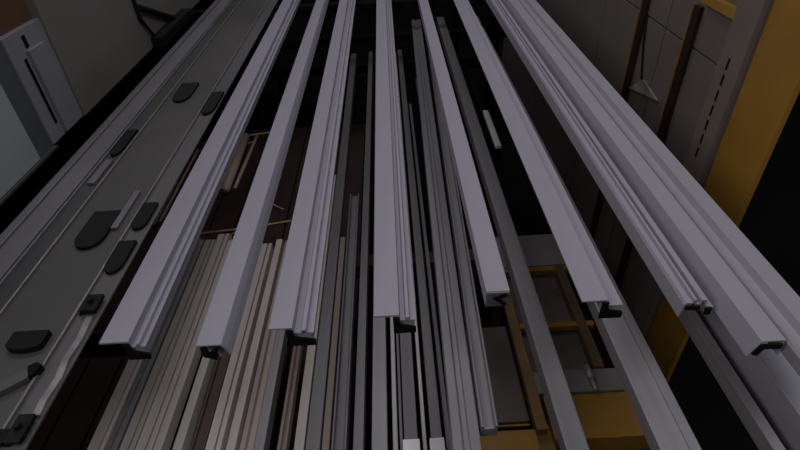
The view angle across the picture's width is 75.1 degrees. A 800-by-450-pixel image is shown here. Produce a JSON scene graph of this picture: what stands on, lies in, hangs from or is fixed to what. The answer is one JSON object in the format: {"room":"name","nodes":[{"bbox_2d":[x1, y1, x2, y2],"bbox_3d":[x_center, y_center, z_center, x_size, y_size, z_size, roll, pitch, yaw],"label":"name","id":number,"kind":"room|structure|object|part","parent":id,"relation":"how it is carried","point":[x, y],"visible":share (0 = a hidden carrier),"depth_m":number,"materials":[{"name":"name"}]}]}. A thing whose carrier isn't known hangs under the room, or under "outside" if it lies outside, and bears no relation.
{"room":"workshop","nodes":[
{"label":"workshop","id":0,"kind":"room"},
{"bbox_2d":[119,239,215,449],"bbox_3d":[-0.485,0.315,1.042,0.026,0.032,0.864,-3,38,0],"label":"bar","id":1,"kind":"object","parent":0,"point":[130,441],"visible":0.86,"depth_m":1.08,"materials":[{"name":"grey metal"}]},
{"bbox_2d":[254,0,799,449],"bbox_3d":[-0.166,-3.031,6.756,20.160,0.072,20.160,-3,38,0],"label":"floor","id":2,"kind":"structure","parent":0,"point":[770,222],"depth_m":2.80,"materials":[{"name":"grey concrete"}]},
{"bbox_2d":[0,0,264,358],"bbox_3d":[-1.130,-0.487,2.126,0.533,1.664,3.744,-3,38,0],"label":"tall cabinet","id":3,"kind":"object","parent":2,"relation":"on","point":[66,69],"depth_m":1.45,"materials":[{"name":"black metal"}]},
{"bbox_2d":[0,0,31,35],"bbox_3d":[-0.983,-0.494,1.194,0.108,0.108,0.225,-3,38,0],"label":"cardboard box","id":4,"kind":"object","parent":3,"relation":"on","point":[13,13],"visible":1,"depth_m":1.25,"materials":[{"name":"brown cardboard"}]},
{"bbox_3d":[-1.114,-0.098,0.742,0.450,0.586,0.936,-3,38,0],"label":"panel","id":5,"kind":"part","parent":3,"relation":"part of","materials":[{"name":"grey metal"}]},
{"bbox_3d":[-0.930,0.105,0.953,0.119,0.007,1.008,-3,38,0],"label":"sill","id":6,"kind":"part","parent":3,"relation":"part of","materials":[{"name":"grey metal"}]},
{"bbox_3d":[-0.931,-0.365,1.333,0.052,0.270,0.168,-3,38,0],"label":"post","id":7,"kind":"part","parent":3,"relation":"part of","materials":[{"name":"metal"}]},
{"bbox_3d":[-1.175,-1.250,2.233,0.454,0.586,2.351,-3,38,0],"label":"panel","id":8,"kind":"part","parent":3,"relation":"part of","materials":[{"name":"grey metal"}]},
{"bbox_3d":[-0.905,-0.863,2.096,0.043,0.262,0.615,-3,38,0],"label":"wall bracket","id":9,"kind":"part","parent":3,"relation":"part of","materials":[{"name":"black metal"}]},
{"bbox_3d":[-0.913,-0.856,2.113,0.025,0.231,0.597,-2,38,1],"label":"arm","id":10,"kind":"part","parent":3,"relation":"part of","materials":[{"name":"black metal"}]},
{"bbox_2d":[27,124,364,449],"bbox_3d":[-0.543,0.342,1.926,0.837,0.548,1.944,-3,38,0],"label":"platform","id":11,"kind":"object","parent":2,"relation":"on","point":[71,422],"visible":0.29,"depth_m":1.64,"materials":[{"name":"wood"}]},
{"bbox_2d":[152,166,185,226],"bbox_3d":[-0.937,-0.184,2.164,0.026,0.026,0.591,-4,38,-1],"label":"rod","id":12,"kind":"object","parent":11,"relation":"on","point":[163,207],"visible":0.19,"depth_m":2.01,"materials":[{"name":"grey metal"}]},
{"bbox_2d":[158,149,198,222],"bbox_3d":[-0.912,-0.177,2.165,0.012,0.012,0.544,-4,38,0],"label":"rod","id":13,"kind":"object","parent":11,"relation":"on","point":[197,150],"visible":1,"depth_m":2.13,"materials":[{"name":"grey metal"}]},
{"bbox_2d":[198,132,269,144],"bbox_3d":[-0.767,-0.416,2.466,0.458,0.009,0.019,-11,38,-10],"label":"wire","id":14,"kind":"object","parent":11,"relation":"on","point":[263,132],"visible":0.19,"depth_m":2.48,"materials":[{"name":"brown metal"}]},
{"bbox_2d":[220,133,249,193],"bbox_3d":[-0.712,-0.279,2.261,0.037,0.037,0.455,-4,38,-1],"label":"rod","id":15,"kind":"object","parent":11,"relation":"on","point":[229,178],"visible":0.88,"depth_m":2.21,"materials":[{"name":"beige wood"}]},
{"bbox_2d":[233,135,257,188],"bbox_3d":[-0.674,-0.286,2.286,0.014,0.014,0.443,-3,38,1],"label":"rod","id":16,"kind":"object","parent":11,"relation":"on","point":[256,136],"visible":1,"depth_m":2.26,"materials":[{"name":"grey metal"}]},
{"bbox_2d":[200,220,291,234],"bbox_3d":[-0.583,0.012,1.901,0.422,0.009,0.017,-8,38,-6],"label":"wire","id":17,"kind":"object","parent":11,"relation":"on","point":[286,221],"visible":0.38,"depth_m":1.89,"materials":[{"name":"metal"}]},
{"bbox_3d":[-0.177,0.326,1.975,0.043,0.483,0.043,-3,38,0],"label":"leg","id":18,"kind":"part","parent":11,"relation":"part of","materials":[{"name":"metal"}]},
{"bbox_2d":[191,0,507,202],"bbox_3d":[-0.067,-0.309,2.289,1.613,1.092,3.528,-3,38,0],"label":"storage rack","id":19,"kind":"object","parent":2,"relation":"on","point":[493,30],"visible":0.2,"depth_m":2.34,"materials":[{"name":"black metal"}]},
{"bbox_2d":[87,359,130,449],"bbox_3d":[-0.558,0.323,1.046,0.011,0.022,0.864,-3,38,0],"label":"tube","id":20,"kind":"object","parent":19,"relation":"on","point":[129,360],"visible":0.08,"depth_m":1.00,"materials":[{"name":"metal"}]},
{"bbox_2d":[0,0,231,280],"bbox_3d":[-0.774,-0.795,2.057,0.065,0.019,3.787,-3,38,0],"label":"metal rail","id":21,"kind":"object","parent":19,"relation":"on","point":[19,235],"visible":0.9,"depth_m":1.23,"materials":[{"name":"metal"}]},
{"bbox_2d":[90,359,143,449],"bbox_3d":[-0.539,0.309,1.054,0.024,0.032,0.893,-3,38,0],"label":"bar","id":22,"kind":"object","parent":19,"relation":"on","point":[103,436],"visible":0.17,"depth_m":0.98,"materials":[{"name":"grey metal"}]},
{"bbox_2d":[0,0,239,309],"bbox_3d":[-0.719,-0.796,2.059,0.042,0.010,3.787,-3,38,0],"label":"channel","id":23,"kind":"object","parent":19,"relation":"on","point":[19,271],"visible":0.83,"depth_m":1.11,"materials":[{"name":"grey metal"}]},
{"bbox_2d":[87,159,112,184],"bbox_3d":[-0.680,-0.120,1.180,0.017,0.007,0.101,-3,38,0],"label":"plate","id":24,"kind":"object","parent":23,"relation":"on","point":[98,174],"visible":1,"depth_m":1.17,"materials":[{"name":"grey metal"}]},
{"bbox_2d":[110,129,138,156],"bbox_3d":[-0.686,-0.204,1.288,0.029,0.007,0.129,-3,38,0],"label":"pad","id":25,"kind":"object","parent":23,"relation":"on","point":[126,138],"visible":1,"depth_m":1.28,"materials":[{"name":"black rubber"}]},
{"bbox_2d":[0,0,267,428],"bbox_3d":[-0.635,-0.802,2.057,0.122,0.010,3.787,-3,38,0],"label":"panel","id":26,"kind":"object","parent":19,"relation":"on","point":[49,295],"visible":0.87,"depth_m":1.06,"materials":[{"name":"grey metal"}]},
{"bbox_2d":[0,429,9,446],"bbox_3d":[-0.507,0.267,0.654,0.024,0.019,0.022,-3,38,0],"label":"clamp","id":27,"kind":"object","parent":26,"relation":"on","point":[3,432],"visible":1,"depth_m":0.65,"materials":[{"name":"black plastic"}]},
{"bbox_2d":[0,362,44,396],"bbox_3d":[-0.554,0.228,0.713,0.119,0.012,0.020,-29,45,-29],"label":"lever","id":28,"kind":"object","parent":26,"relation":"on","point":[25,376],"visible":1,"depth_m":0.72,"materials":[{"name":"metal"}]},
{"bbox_2d":[5,330,51,353],"bbox_3d":[-0.560,0.176,0.781,0.054,0.012,0.036,-3,38,0],"label":"pad","id":29,"kind":"object","parent":26,"relation":"on","point":[20,342],"visible":1,"depth_m":0.78,"materials":[{"name":"black rubber"}]},
{"bbox_2d":[74,210,120,249],"bbox_3d":[-0.585,0.009,1.002,0.054,0.007,0.115,-3,38,0],"label":"pad","id":30,"kind":"object","parent":26,"relation":"on","point":[96,229],"visible":1,"depth_m":0.99,"materials":[{"name":"black rubber"}]},
{"bbox_2d":[110,190,140,229],"bbox_3d":[-0.554,-0.032,1.054,0.013,0.006,0.130,-3,38,0],"label":"plate","id":31,"kind":"object","parent":26,"relation":"on","point":[135,195],"visible":1,"depth_m":1.04,"materials":[{"name":"grey metal"}]},
{"bbox_2d":[172,82,198,102],"bbox_3d":[-0.627,-0.386,1.514,0.050,0.007,0.130,-3,38,0],"label":"pad","id":32,"kind":"object","parent":26,"relation":"on","point":[185,91],"visible":1,"depth_m":1.51,"materials":[{"name":"black rubber"}]},
{"bbox_2d":[0,0,277,449],"bbox_3d":[-0.550,-0.807,2.057,0.042,0.010,3.787,-3,38,0],"label":"sheet","id":33,"kind":"object","parent":19,"relation":"on","point":[106,284],"visible":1,"depth_m":0.92,"materials":[{"name":"grey metal"}]},
{"bbox_2d":[2,414,36,446],"bbox_3d":[-0.486,0.259,0.662,0.024,0.019,0.040,-3,38,0],"label":"clamp","id":34,"kind":"object","parent":33,"relation":"on","point":[23,423],"visible":1,"depth_m":0.66,"materials":[{"name":"black plastic"}]},
{"bbox_2d":[33,316,92,416],"bbox_3d":[-0.483,0.199,0.752,0.014,0.004,0.173,-4,38,-1],"label":"strap","id":35,"kind":"object","parent":33,"relation":"on","point":[39,409],"visible":1,"depth_m":0.74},
{"bbox_2d":[79,294,104,314],"bbox_3d":[-0.497,0.125,0.836,0.029,0.019,0.036,-3,38,0],"label":"clamp","id":36,"kind":"object","parent":33,"relation":"on","point":[92,302],"visible":1,"depth_m":0.83,"materials":[{"name":"black plastic"}]},
{"bbox_2d":[104,240,136,274],"bbox_3d":[-0.504,0.057,0.934,0.032,0.007,0.086,-3,38,0],"label":"pad","id":37,"kind":"object","parent":33,"relation":"on","point":[118,258],"visible":1,"depth_m":0.93,"materials":[{"name":"black rubber"}]},
{"bbox_2d":[131,202,158,230],"bbox_3d":[-0.508,-0.018,1.030,0.030,0.007,0.086,-3,38,0],"label":"pad","id":38,"kind":"object","parent":33,"relation":"on","point":[146,211],"visible":1,"depth_m":1.03,"materials":[{"name":"black rubber"}]},
{"bbox_2d":[201,91,223,115],"bbox_3d":[-0.523,-0.339,1.446,0.036,0.007,0.144,-3,38,0],"label":"pad","id":39,"kind":"object","parent":33,"relation":"on","point":[214,98],"visible":1,"depth_m":1.44,"materials":[{"name":"black rubber"}]},
{"bbox_2d":[105,237,204,449],"bbox_3d":[-0.516,0.312,1.048,0.015,0.032,0.878,-3,38,0],"label":"bar","id":40,"kind":"object","parent":19,"relation":"on","point":[119,432],"visible":0.67,"depth_m":1.07,"materials":[{"name":"metal"}]},
{"bbox_2d":[135,234,230,449],"bbox_3d":[-0.455,0.307,1.051,0.030,0.032,0.886,-3,38,0],"label":"bar","id":41,"kind":"object","parent":19,"relation":"on","point":[149,435],"visible":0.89,"depth_m":1.08,"materials":[{"name":"grey metal"}]},
{"bbox_2d":[153,240,231,449],"bbox_3d":[-0.430,0.314,1.040,0.014,0.032,0.857,-3,38,0],"label":"tube","id":42,"kind":"object","parent":19,"relation":"on","point":[172,417],"visible":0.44,"depth_m":1.02,"materials":[{"name":"grey metal"}]},
{"bbox_2d":[172,351,215,449],"bbox_3d":[-0.395,0.305,1.048,0.017,0.032,0.878,-3,38,0],"label":"tube","id":43,"kind":"object","parent":19,"relation":"on","point":[185,434],"visible":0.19,"depth_m":0.98,"materials":[{"name":"grey metal"}]},
{"bbox_2d":[99,0,300,359],"bbox_3d":[-0.461,-0.893,2.156,0.065,0.037,3.531,-3,38,0],"label":"metal profile","id":44,"kind":"object","parent":19,"relation":"on","point":[136,322],"visible":1,"depth_m":1.00,"materials":[{"name":"purple paint"}]},
{"bbox_3d":[-0.863,-0.481,2.596,0.043,1.055,0.043,-3,38,0],"label":"post","id":45,"kind":"part","parent":19,"relation":"part of","materials":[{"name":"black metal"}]},
{"bbox_2d":[190,349,230,449],"bbox_3d":[-0.365,0.321,1.038,0.026,0.018,0.842,-3,38,0],"label":"bar","id":46,"kind":"object","parent":19,"relation":"on","point":[204,424],"visible":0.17,"depth_m":1.00,"materials":[{"name":"grey metal"}]},
{"bbox_2d":[205,243,273,449],"bbox_3d":[-0.331,0.315,1.031,0.027,0.032,0.835,-3,38,0],"label":"bar","id":47,"kind":"object","parent":19,"relation":"on","point":[219,433],"visible":0.85,"depth_m":1.06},
{"bbox_2d":[226,239,283,449],"bbox_3d":[-0.300,0.309,1.037,0.016,0.032,0.850,-3,38,0],"label":"tube","id":48,"kind":"object","parent":19,"relation":"on","point":[236,432],"visible":0.88,"depth_m":1.07,"materials":[{"name":"grey metal"}]},
{"bbox_2d":[196,0,328,359],"bbox_3d":[-0.327,-0.899,2.149,0.046,0.031,3.545,-3,38,0],"label":"metal profile","id":49,"kind":"object","parent":19,"relation":"on","point":[219,331],"visible":1,"depth_m":0.98,"materials":[{"name":"purple paint"}]},
{"bbox_2d":[239,240,287,449],"bbox_3d":[-0.273,0.310,1.034,0.022,0.032,0.842,-3,38,0],"label":"bar","id":50,"kind":"object","parent":19,"relation":"on","point":[254,409],"visible":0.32,"depth_m":1.01,"materials":[{"name":"grey metal"}]},
{"bbox_2d":[253,329,289,449],"bbox_3d":[-0.251,0.311,1.031,0.019,0.032,0.835,-3,38,0],"label":"tube","id":51,"kind":"object","parent":19,"relation":"on","point":[266,419],"visible":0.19,"depth_m":1.00,"materials":[{"name":"metal"}]},
{"bbox_3d":[-0.908,-1.317,3.678,0.043,1.055,0.043,-3,38,0],"label":"post","id":52,"kind":"part","parent":19,"relation":"part of","materials":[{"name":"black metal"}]},
{"bbox_2d":[277,346,303,449],"bbox_3d":[-0.234,-0.114,1.578,0.014,0.032,2.218,-3,38,0],"label":"bar","id":53,"kind":"object","parent":19,"relation":"on","point":[293,379],"visible":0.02,"depth_m":0.99,"materials":[{"name":"grey metal"}]},
{"bbox_2d":[269,0,355,345],"bbox_3d":[-0.217,-0.910,2.160,0.066,0.037,3.522,-3,38,0],"label":"metal profile","id":54,"kind":"object","parent":19,"relation":"on","point":[295,308],"visible":1,"depth_m":1.00,"materials":[{"name":"purple paint"}]},
{"bbox_2d":[294,175,336,449],"bbox_3d":[-0.185,0.210,1.156,0.017,0.032,1.152,-3,38,0],"label":"tube","id":55,"kind":"object","parent":19,"relation":"on","point":[305,401],"visible":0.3,"depth_m":1.03,"materials":[{"name":"grey metal"}]},
{"bbox_2d":[305,53,356,449],"bbox_3d":[-0.179,-0.117,1.578,0.025,0.032,2.218,-3,38,0],"label":"metal profile","id":56,"kind":"object","parent":19,"relation":"on","point":[319,389],"visible":1,"depth_m":1.21,"materials":[{"name":"metal"}]},
{"bbox_2d":[321,237,345,449],"bbox_3d":[-0.135,0.302,1.038,0.013,0.028,0.850,-3,38,0],"label":"tube","id":57,"kind":"object","parent":19,"relation":"on","point":[331,384],"visible":0.9,"depth_m":1.07,"materials":[{"name":"grey metal"}]},
{"bbox_2d":[331,193,359,449],"bbox_3d":[-0.114,0.239,1.114,0.027,0.032,1.044,-3,38,0],"label":"bar","id":58,"kind":"object","parent":19,"relation":"on","point":[342,403],"visible":1,"depth_m":1.10,"materials":[{"name":"metal"}]},
{"bbox_2d":[353,51,372,449],"bbox_3d":[-0.100,-0.126,1.583,0.018,0.032,2.232,-3,38,0],"label":"tube","id":59,"kind":"object","parent":19,"relation":"on","point":[361,361],"visible":1,"depth_m":1.19,"materials":[{"name":"metal"}]},
{"bbox_2d":[372,69,387,449],"bbox_3d":[-0.063,-0.128,1.583,0.027,0.032,2.232,-3,38,0],"label":"tube","id":60,"kind":"object","parent":19,"relation":"on","point":[379,367],"visible":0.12,"depth_m":1.00,"materials":[{"name":"metal"}]},
{"bbox_2d":[390,317,397,449],"bbox_3d":[-0.018,0.204,1.159,0.009,0.025,1.152,-3,38,0],"label":"tube","id":61,"kind":"object","parent":19,"relation":"on","point":[392,335],"visible":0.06,"depth_m":1.00,"materials":[{"name":"metal"}]},
{"bbox_2d":[374,0,415,333],"bbox_3d":[-0.066,-0.922,2.165,0.062,0.037,3.508,-3,38,0],"label":"metal profile","id":62,"kind":"object","parent":19,"relation":"on","point":[393,284],"visible":1,"depth_m":1.01,"materials":[{"name":"purple paint"}]},
{"bbox_2d":[396,333,402,449],"bbox_3d":[-0.012,0.117,1.273,0.005,0.022,1.440,-3,38,0],"label":"tube","id":63,"kind":"object","parent":19,"relation":"on","point":[397,334],"visible":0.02,"depth_m":0.99,"materials":[{"name":"metal"}]},
{"bbox_2d":[400,333,417,438],"bbox_3d":[0.006,0.134,1.242,0.024,0.032,1.368,-3,38,0],"label":"tube","id":64,"kind":"object","parent":19,"relation":"on","point":[408,388],"visible":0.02,"depth_m":0.99,"materials":[{"name":"metal"}]},
{"bbox_2d":[403,439,419,449],"bbox_3d":[0.021,0.394,0.895,0.030,0.029,0.040,-3,38,0],"label":"wrap","id":65,"kind":"object","parent":64,"relation":"on","point":[408,444],"visible":1,"depth_m":0.89,"materials":[{"name":"white plastic"}]},
{"bbox_2d":[395,53,426,449],"bbox_3d":[0.015,-0.125,1.580,0.007,0.025,2.218,-3,38,0],"label":"tube","id":66,"kind":"object","parent":19,"relation":"on","point":[422,415],"visible":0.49,"depth_m":1.08,"materials":[{"name":"metal"}]},
{"bbox_2d":[398,50,441,437],"bbox_3d":[0.036,-0.133,1.583,0.019,0.032,2.232,-3,38,0],"label":"tube","id":67,"kind":"object","parent":19,"relation":"on","point":[429,366],"visible":1,"depth_m":1.20,"materials":[{"name":"metal"}]},
{"bbox_2d":[430,437,444,449],"bbox_3d":[0.065,0.392,0.895,0.025,0.029,0.040,-3,38,0],"label":"wrap","id":68,"kind":"object","parent":67,"relation":"on","point":[435,443],"visible":1,"depth_m":0.89,"materials":[{"name":"white plastic"}]},
{"bbox_2d":[409,104,451,449],"bbox_3d":[0.067,0.046,1.359,0.009,0.022,1.656,-3,38,0],"label":"tube","id":69,"kind":"object","parent":19,"relation":"on","point":[427,258],"visible":1,"depth_m":1.16,"materials":[{"name":"metal"}]},
{"bbox_2d":[412,19,481,449],"bbox_3d":[0.087,-0.257,1.526,0.041,0.031,2.205,-2,38,1],"label":"metal profile","id":70,"kind":"object","parent":19,"relation":"on","point":[463,422],"visible":1,"depth_m":1.01,"materials":[{"name":"grey metal"}]},
{"bbox_3d":[0.393,-1.389,3.678,0.043,1.055,0.043,-3,38,0],"label":"post","id":71,"kind":"part","parent":19,"relation":"part of","materials":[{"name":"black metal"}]},
{"bbox_2d":[428,51,497,435],"bbox_3d":[0.154,-0.228,1.697,0.030,0.032,1.946,-2,38,1],"label":"bar","id":72,"kind":"object","parent":19,"relation":"on","point":[486,411],"visible":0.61,"depth_m":1.18,"materials":[{"name":"metal"}]},
{"bbox_2d":[417,0,509,306],"bbox_3d":[0.094,-0.944,2.178,0.037,0.032,3.472,-3,38,0],"label":"metal profile","id":73,"kind":"object","parent":19,"relation":"on","point":[491,273],"visible":1,"depth_m":1.04,"materials":[{"name":"purple paint"}]},
{"bbox_3d":[0.152,0.115,0.808,0.036,0.030,0.003,-3,38,0],"label":"plate","id":74,"kind":"part","parent":73,"relation":"part of","materials":[{"name":"metal"}]},
{"bbox_2d":[462,60,502,159],"bbox_3d":[0.316,-0.494,2.075,0.026,0.048,0.841,-3,38,0],"label":"tube","id":75,"kind":"object","parent":19,"relation":"on","point":[478,100],"depth_m":1.95,"materials":[{"name":"metal"}]},
{"bbox_3d":[0.326,-0.344,1.851,0.020,0.011,0.274,-3,38,0],"label":"plastic strip","id":76,"kind":"part","parent":75,"relation":"part of","materials":[{"name":"white plastic"}]},
{"bbox_3d":[0.439,-0.552,2.596,0.043,1.055,0.043,-3,38,0],"label":"post","id":77,"kind":"part","parent":19,"relation":"part of","materials":[{"name":"black metal"}]},
{"bbox_2d":[436,17,589,449],"bbox_3d":[0.223,-0.258,1.518,0.033,0.031,2.268,-3,38,0],"label":"metal profile","id":78,"kind":"object","parent":19,"relation":"on","point":[570,435],"visible":1,"depth_m":1.01,"materials":[{"name":"metal"}]},
{"bbox_2d":[453,0,622,318],"bbox_3d":[0.246,-0.941,2.168,0.065,0.037,3.501,-3,38,0],"label":"metal profile","id":79,"kind":"object","parent":19,"relation":"on","point":[590,278],"visible":1,"depth_m":1.01,"materials":[{"name":"purple paint"}]},
{"bbox_2d":[477,16,701,449],"bbox_3d":[0.368,-0.265,1.518,0.060,0.031,2.268,-3,38,0],"label":"channel","id":80,"kind":"object","parent":19,"relation":"on","point":[664,426],"visible":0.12,"depth_m":0.84,"materials":[{"name":"grey metal"}]},
{"bbox_2d":[486,0,712,316],"bbox_3d":[0.384,-0.949,2.161,0.050,0.035,3.513,-3,38,0],"label":"metal profile","id":81,"kind":"object","parent":19,"relation":"on","point":[673,278],"visible":1,"depth_m":1.01,"materials":[{"name":"purple paint"}]},
{"bbox_2d":[501,0,785,356],"bbox_3d":[0.443,-0.926,2.131,0.046,0.032,3.591,-3,38,0],"label":"metal profile","id":82,"kind":"object","parent":19,"relation":"on","point":[742,316],"visible":0.97,"depth_m":0.94,"materials":[{"name":"purple paint"}]},
{"bbox_2d":[518,0,799,375],"bbox_3d":[0.502,-0.919,2.117,0.063,0.032,3.625,-3,38,0],"label":"metal profile","id":83,"kind":"object","parent":19,"relation":"on","point":[772,293],"visible":0.7,"depth_m":0.96,"materials":[{"name":"grey paint"}]},
{"bbox_2d":[678,304,785,449],"bbox_3d":[0.502,-0.273,1.518,0.017,0.031,2.268,-3,38,0],"label":"bar","id":84,"kind":"object","parent":19,"relation":"on","point":[749,413],"visible":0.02,"depth_m":0.82,"materials":[{"name":"grey metal"}]},
{"bbox_2d":[692,304,799,449],"bbox_3d":[0.573,-0.291,1.507,0.082,0.067,2.268,-3,38,0],"label":"channel","id":85,"kind":"object","parent":19,"relation":"on","point":[770,379],"visible":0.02,"depth_m":0.80,"materials":[{"name":"purple paint"}]},
{"bbox_2d":[357,249,477,328],"bbox_3d":[-0.190,0.419,1.582,0.814,0.817,0.043,-3,38,0],"label":"trestle","id":86,"kind":"object","parent":2,"relation":"on","point":[371,257],"visible":0.11,"depth_m":1.33,"materials":[{"name":"metal"}]},
{"bbox_3d":[0.196,0.415,1.595,0.036,0.774,0.036,-3,38,0],"label":"leg","id":87,"kind":"part","parent":86,"relation":"part of","materials":[{"name":"metal"}]},
{"bbox_2d":[465,234,649,449],"bbox_3d":[0.372,0.501,1.598,0.428,0.620,0.731,-3,38,0],"label":"trolley","id":88,"kind":"object","parent":2,"relation":"on","point":[607,417],"visible":0.66,"depth_m":1.29,"materials":[{"name":"paint"}]},
{"bbox_3d":[0.341,0.295,1.836,0.029,0.528,0.029,-3,38,0],"label":"leg","id":89,"kind":"part","parent":88,"relation":"part of","materials":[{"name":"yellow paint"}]},
{"bbox_3d":[0.308,0.300,1.375,0.026,0.025,0.534,-3,38,0],"label":"rail","id":90,"kind":"part","parent":88,"relation":"part of","materials":[{"name":"yellow paint"}]},
{"bbox_2d":[495,234,565,268],"bbox_3d":[0.421,0.087,1.649,0.220,0.022,0.148,-3,38,0],"label":"tray","id":91,"kind":"object","parent":88,"relation":"on","point":[539,251],"depth_m":1.63,"materials":[{"name":"grey metal"}]},
{"bbox_3d":[0.486,0.243,1.438,0.026,0.025,0.377,-3,38,0],"label":"rail","id":92,"kind":"part","parent":88,"relation":"part of","materials":[{"name":"brown paint"}]},
{"bbox_2d":[532,368,624,398],"bbox_3d":[0.448,0.384,1.265,0.242,0.022,0.061,-3,38,0],"label":"tray","id":93,"kind":"object","parent":88,"relation":"on","point":[607,380],"depth_m":1.25,"materials":[{"name":"grey metal"}]},
{"bbox_2d":[583,364,597,390],"bbox_3d":[0.461,0.368,1.253,0.016,0.015,0.069,-5,38,-2],"label":"pin","id":94,"kind":"object","parent":88,"relation":"on","point":[587,368],"visible":1,"depth_m":1.25,"materials":[{"name":"metal"}]},
{"bbox_2d":[633,0,774,340],"bbox_3d":[0.845,-0.119,1.512,0.026,1.664,0.090,-3,38,0],"label":"column","id":95,"kind":"structure","parent":2,"relation":"on","point":[750,17],"depth_m":1.34,"materials":[{"name":"paint"}]},
{"bbox_2d":[646,0,799,382],"bbox_3d":[0.860,-0.036,1.404,0.014,1.663,0.162,-3,38,0],"label":"column","id":96,"kind":"structure","parent":2,"relation":"on","point":[770,89],"depth_m":1.24,"materials":[{"name":"paint"}]},
{"bbox_2d":[502,0,738,314],"bbox_3d":[0.839,-0.939,2.570,0.050,1.664,2.765,-3,38,0],"label":"wall","id":97,"kind":"structure","parent":0,"point":[602,30],"depth_m":1.96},
{"bbox_2d":[589,0,650,239],"bbox_3d":[0.834,-0.447,1.965,0.013,1.628,0.051,-3,38,0],"label":"upright","id":98,"kind":"object","parent":97,"relation":"attached to","point":[644,4],"visible":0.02,"depth_m":1.86,"materials":[{"name":"yellow paint"}]},
{"bbox_2d":[629,14,658,100],"bbox_3d":[0.831,-0.536,1.726,0.007,0.260,0.220,-3,38,0],"label":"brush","id":99,"kind":"object","parent":97,"relation":"hanging from","point":[642,87],"visible":1,"depth_m":1.77,"materials":[{"name":"grey metal"}]},
{"bbox_3d":[0.827,-0.603,1.763,0.007,0.200,0.079,-3,38,0],"label":"cord","id":100,"kind":"part","parent":99,"relation":"part of","materials":[{"name":"black rubber"}]},
{"bbox_2d":[613,2,704,289],"bbox_3d":[0.853,-0.110,1.826,0.013,1.264,0.051,-3,38,0],"label":"upright","id":101,"kind":"object","parent":97,"relation":"attached to","point":[696,11],"visible":0.49,"depth_m":1.57,"materials":[{"name":"yellow paint"}]},
{"bbox_2d":[701,0,736,19],"bbox_3d":[0.825,-0.565,1.337,0.018,0.025,0.158,-3,38,0],"label":"bracket","id":102,"kind":"object","parent":97,"relation":"attached to","point":[724,7],"visible":0.68,"depth_m":1.32,"materials":[{"name":"yellow paint"}]}
]}

